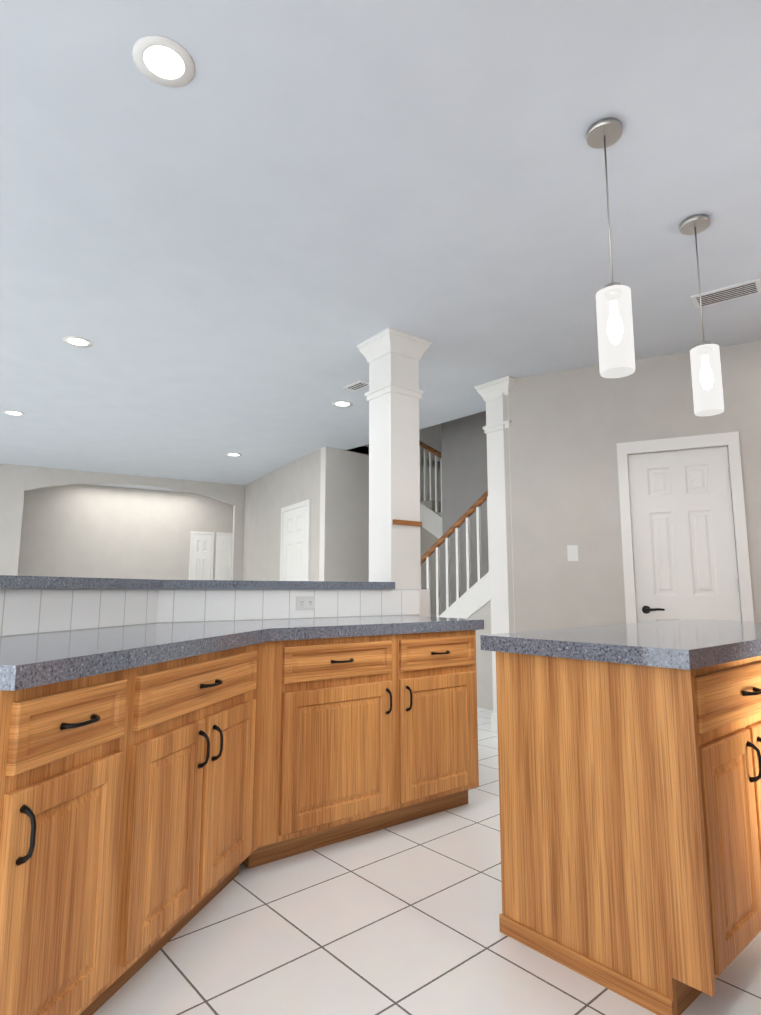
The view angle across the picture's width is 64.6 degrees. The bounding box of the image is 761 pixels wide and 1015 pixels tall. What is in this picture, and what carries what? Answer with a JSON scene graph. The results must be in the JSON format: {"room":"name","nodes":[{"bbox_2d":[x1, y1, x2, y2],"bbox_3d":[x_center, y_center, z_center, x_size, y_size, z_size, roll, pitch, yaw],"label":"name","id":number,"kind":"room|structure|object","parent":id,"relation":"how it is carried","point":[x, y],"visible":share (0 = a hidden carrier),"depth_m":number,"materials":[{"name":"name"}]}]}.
{"room":"kitchen","nodes":[
{"label":"kitchen","id":0,"kind":"room"},
{"bbox_2d":[0,341,760,632],"bbox_3d":[-2.377,-1.048,5.125,10.330,5.600,12.547,7,-10,-40],"label":"wall","id":1,"kind":"structure","parent":0,"point":[566,432],"depth_m":6.94,"materials":[{"name":"paint"}]},
{"bbox_2d":[188,531,213,579],"bbox_3d":[-3.091,1.445,10.316,0.407,2.070,0.020,4,-9,-30],"label":"hall door","id":2,"kind":"structure","parent":1,"relation":"in","point":[201,555],"depth_m":10.40,"materials":[{"name":"white wood"}]},
{"bbox_2d":[215,532,232,579],"bbox_3d":[-2.741,1.473,10.515,0.320,2.070,0.020,4,-9,-30],"label":"hall door","id":3,"kind":"structure","parent":1,"relation":"in","point":[223,560],"depth_m":10.59,"materials":[{"name":"white wood"}]},
{"bbox_2d":[280,499,310,580],"bbox_3d":[-1.103,1.024,7.574,0.223,2.160,0.939,7,-10,-40],"label":"room door","id":4,"kind":"structure","parent":1,"relation":"in","point":[295,546],"depth_m":7.62,"materials":[{"name":"white wood"}]},
{"bbox_2d":[567,545,577,560],"bbox_3d":[1.418,0.337,4.442,0.075,0.115,0.008,-4,-9,25],"label":"light switch","id":5,"kind":"object","parent":1,"relation":"attached to","point":[572,552],"visible":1,"depth_m":4.44,"materials":[{"name":"white plastic"}]},
{"bbox_2d":[617,431,753,623],"bbox_3d":[2.088,0.568,4.121,0.769,2.125,0.143,-4,-9,25],"label":"pantry door","id":6,"kind":"structure","parent":1,"relation":"in","point":[685,552],"depth_m":4.16,"materials":[{"name":"white wood"}]},
{"bbox_2d":[0,0,760,491],"bbox_3d":[-2.467,-1.011,5.326,11.000,0.100,13.000,7,-10,-40],"label":"ceiling","id":7,"kind":"structure","parent":0,"point":[258,228],"depth_m":2.66,"materials":[{"name":"paint"}]},
{"bbox_2d":[2,410,24,415],"bbox_3d":[-3.500,-0.900,5.743,0.190,0.003,0.190,7,-10,-40],"label":"recessed light","id":8,"kind":"object","parent":7,"relation":"in","point":[12,412],"visible":1,"depth_m":5.75,"materials":[{"name":"white plastic"}]},
{"bbox_2d":[62,336,92,347],"bbox_3d":[-2.060,-1.127,4.096,0.190,0.003,0.190,7,-10,-40],"label":"recessed light","id":9,"kind":"object","parent":7,"relation":"in","point":[76,341],"visible":1,"depth_m":4.09,"materials":[{"name":"white plastic"}]},
{"bbox_2d":[132,35,194,87],"bbox_3d":[-0.692,-1.424,1.927,0.190,0.003,0.190,7,-10,-40],"label":"recessed light","id":10,"kind":"object","parent":7,"relation":"in","point":[163,61],"visible":1,"depth_m":1.92,"materials":[{"name":"white plastic"}]},
{"bbox_2d":[226,453,241,456],"bbox_3d":[-1.830,-0.658,7.510,0.190,0.003,0.190,7,-10,-40],"label":"recessed light","id":11,"kind":"object","parent":7,"relation":"in","point":[233,454],"visible":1,"depth_m":7.50,"materials":[{"name":"white plastic"}]},
{"bbox_2d":[332,401,352,406],"bbox_3d":[-0.344,-0.939,5.463,0.190,0.003,0.190,7,-10,-40],"label":"recessed light","id":12,"kind":"object","parent":7,"relation":"in","point":[342,403],"visible":1,"depth_m":5.46,"materials":[{"name":"white plastic"}]},
{"bbox_2d":[344,380,368,390],"bbox_3d":[-0.189,-1.003,4.967,0.120,0.011,0.220,7,-10,-40],"label":"ceiling vent","id":13,"kind":"object","parent":7,"relation":"in","point":[357,385],"visible":0.94,"depth_m":4.95,"materials":[{"name":"silver metal"}]},
{"bbox_2d":[586,118,634,377],"bbox_3d":[0.820,-0.926,2.146,0.124,0.929,0.124,7,-10,-40],"label":"pendant lamp","id":14,"kind":"object","parent":7,"relation":"hanging from","point":[615,331],"visible":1,"depth_m":2.07,"materials":[{"name":"white glass"}]},
{"bbox_2d":[680,215,723,415],"bbox_3d":[1.442,-0.863,2.701,0.124,0.904,0.124,7,-10,-40],"label":"pendant lamp","id":15,"kind":"object","parent":7,"relation":"hanging from","point":[707,387],"visible":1,"depth_m":2.63,"materials":[{"name":"white glass"}]},
{"bbox_2d":[691,278,760,308],"bbox_3d":[1.968,-1.214,3.423,0.340,0.013,0.170,-6,-10,37],"label":"ceiling vent","id":16,"kind":"object","parent":7,"relation":"in","point":[734,291],"visible":0.98,"depth_m":3.41,"materials":[{"name":"silver metal"}]},
{"bbox_2d":[93,707,760,1014],"bbox_3d":[-2.467,1.778,4.944,11.000,0.050,13.000,7,-10,-40],"label":"floor","id":17,"kind":"structure","parent":0,"point":[401,919],"depth_m":1.81,"materials":[{"name":"tile"}]},
{"bbox_2d":[0,664,171,1014],"bbox_3d":[-1.003,0.832,1.414,0.672,0.864,0.721,7,-10,-40],"label":"base cabinet","id":18,"kind":"object","parent":17,"relation":"on","point":[146,811],"depth_m":1.38,"materials":[{"name":"brown wood"}]},
{"bbox_2d":[0,588,429,636],"bbox_3d":[-0.668,0.900,2.661,3.027,1.070,1.122,7,-10,-40],"label":"tile backsplash","id":19,"kind":"structure","parent":17,"relation":"on","point":[28,611],"depth_m":2.83,"materials":[{"name":"tile"}]},
{"bbox_2d":[0,575,394,588],"bbox_3d":[-0.832,0.328,2.581,2.735,0.042,1.159,7,-10,-40],"label":"bar","id":20,"kind":"object","parent":19,"relation":"on","point":[24,582],"visible":0.86,"depth_m":2.75,"materials":[{"name":"stone"}]},
{"bbox_2d":[296,596,314,609],"bbox_3d":[-0.400,0.511,3.226,0.115,0.070,0.008,6,-10,-37],"label":"outlet","id":21,"kind":"object","parent":19,"relation":"attached to","point":[304,602],"visible":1,"depth_m":3.22,"materials":[{"name":"white plastic"}]},
{"bbox_2d":[357,327,430,588],"bbox_3d":[0.091,-0.298,4.011,0.364,1.670,0.364,6,-10,-37],"label":"column","id":22,"kind":"structure","parent":19,"relation":"on","point":[392,356],"depth_m":3.92,"materials":[{"name":"white paint"}]},
{"bbox_2d":[393,519,421,526],"bbox_3d":[0.173,0.100,3.854,0.230,0.030,0.016,6,-10,-37],"label":"bar","id":23,"kind":"object","parent":22,"relation":"attached to","point":[406,522],"visible":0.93,"depth_m":3.84,"materials":[{"name":"brown wood"}]},
{"bbox_2d":[152,641,327,948],"bbox_3d":[-0.862,0.909,1.970,0.967,0.864,0.928,7,-10,-40],"label":"base cabinet","id":24,"kind":"object","parent":17,"relation":"on","point":[248,725],"depth_m":2.14,"materials":[{"name":"brown wood"}]},
{"bbox_2d":[272,634,395,844],"bbox_3d":[-0.375,1.015,2.749,0.700,0.864,0.661,7,-10,-40],"label":"base cabinet","id":25,"kind":"object","parent":17,"relation":"on","point":[361,669],"depth_m":2.60,"materials":[{"name":"brown wood"}]},
{"bbox_2d":[396,630,478,824],"bbox_3d":[0.101,1.064,3.103,0.570,0.864,0.652,7,-10,-40],"label":"base cabinet","id":26,"kind":"object","parent":17,"relation":"on","point":[437,723],"depth_m":2.85,"materials":[{"name":"brown wood"}]},
{"bbox_2d":[0,615,483,690],"bbox_3d":[-0.478,0.494,2.321,2.625,0.049,1.376,7,-10,-40],"label":"countertop","id":27,"kind":"structure","parent":26,"relation":"on","point":[32,660],"depth_m":1.92,"materials":[{"name":"stone"}]},
{"bbox_2d":[419,440,492,709],"bbox_3d":[1.285,0.458,6.804,2.048,3.072,2.710,7,-10,-40],"label":"staircase","id":28,"kind":"structure","parent":17,"relation":"on","point":[473,601],"depth_m":5.91,"materials":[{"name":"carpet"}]},
{"bbox_2d":[475,376,515,730],"bbox_3d":[1.029,0.350,4.799,0.349,2.740,0.349,7,-10,-40],"label":"column","id":29,"kind":"structure","parent":17,"relation":"on","point":[490,392],"depth_m":4.78,"materials":[{"name":"white paint"}]},
{"bbox_2d":[496,652,760,1014],"bbox_3d":[1.186,0.942,2.214,1.573,0.866,0.664,7,-10,-40],"label":"kitchen island","id":30,"kind":"object","parent":17,"relation":"on","point":[629,759],"depth_m":1.66,"materials":[{"name":"brown wood"}]},
{"bbox_2d":[480,620,760,671],"bbox_3d":[1.174,0.491,2.298,1.635,0.050,0.675,7,-10,-40],"label":"island countertop","id":31,"kind":"structure","parent":30,"relation":"on","point":[677,645],"depth_m":1.84,"materials":[{"name":"grey stone"}]}
]}

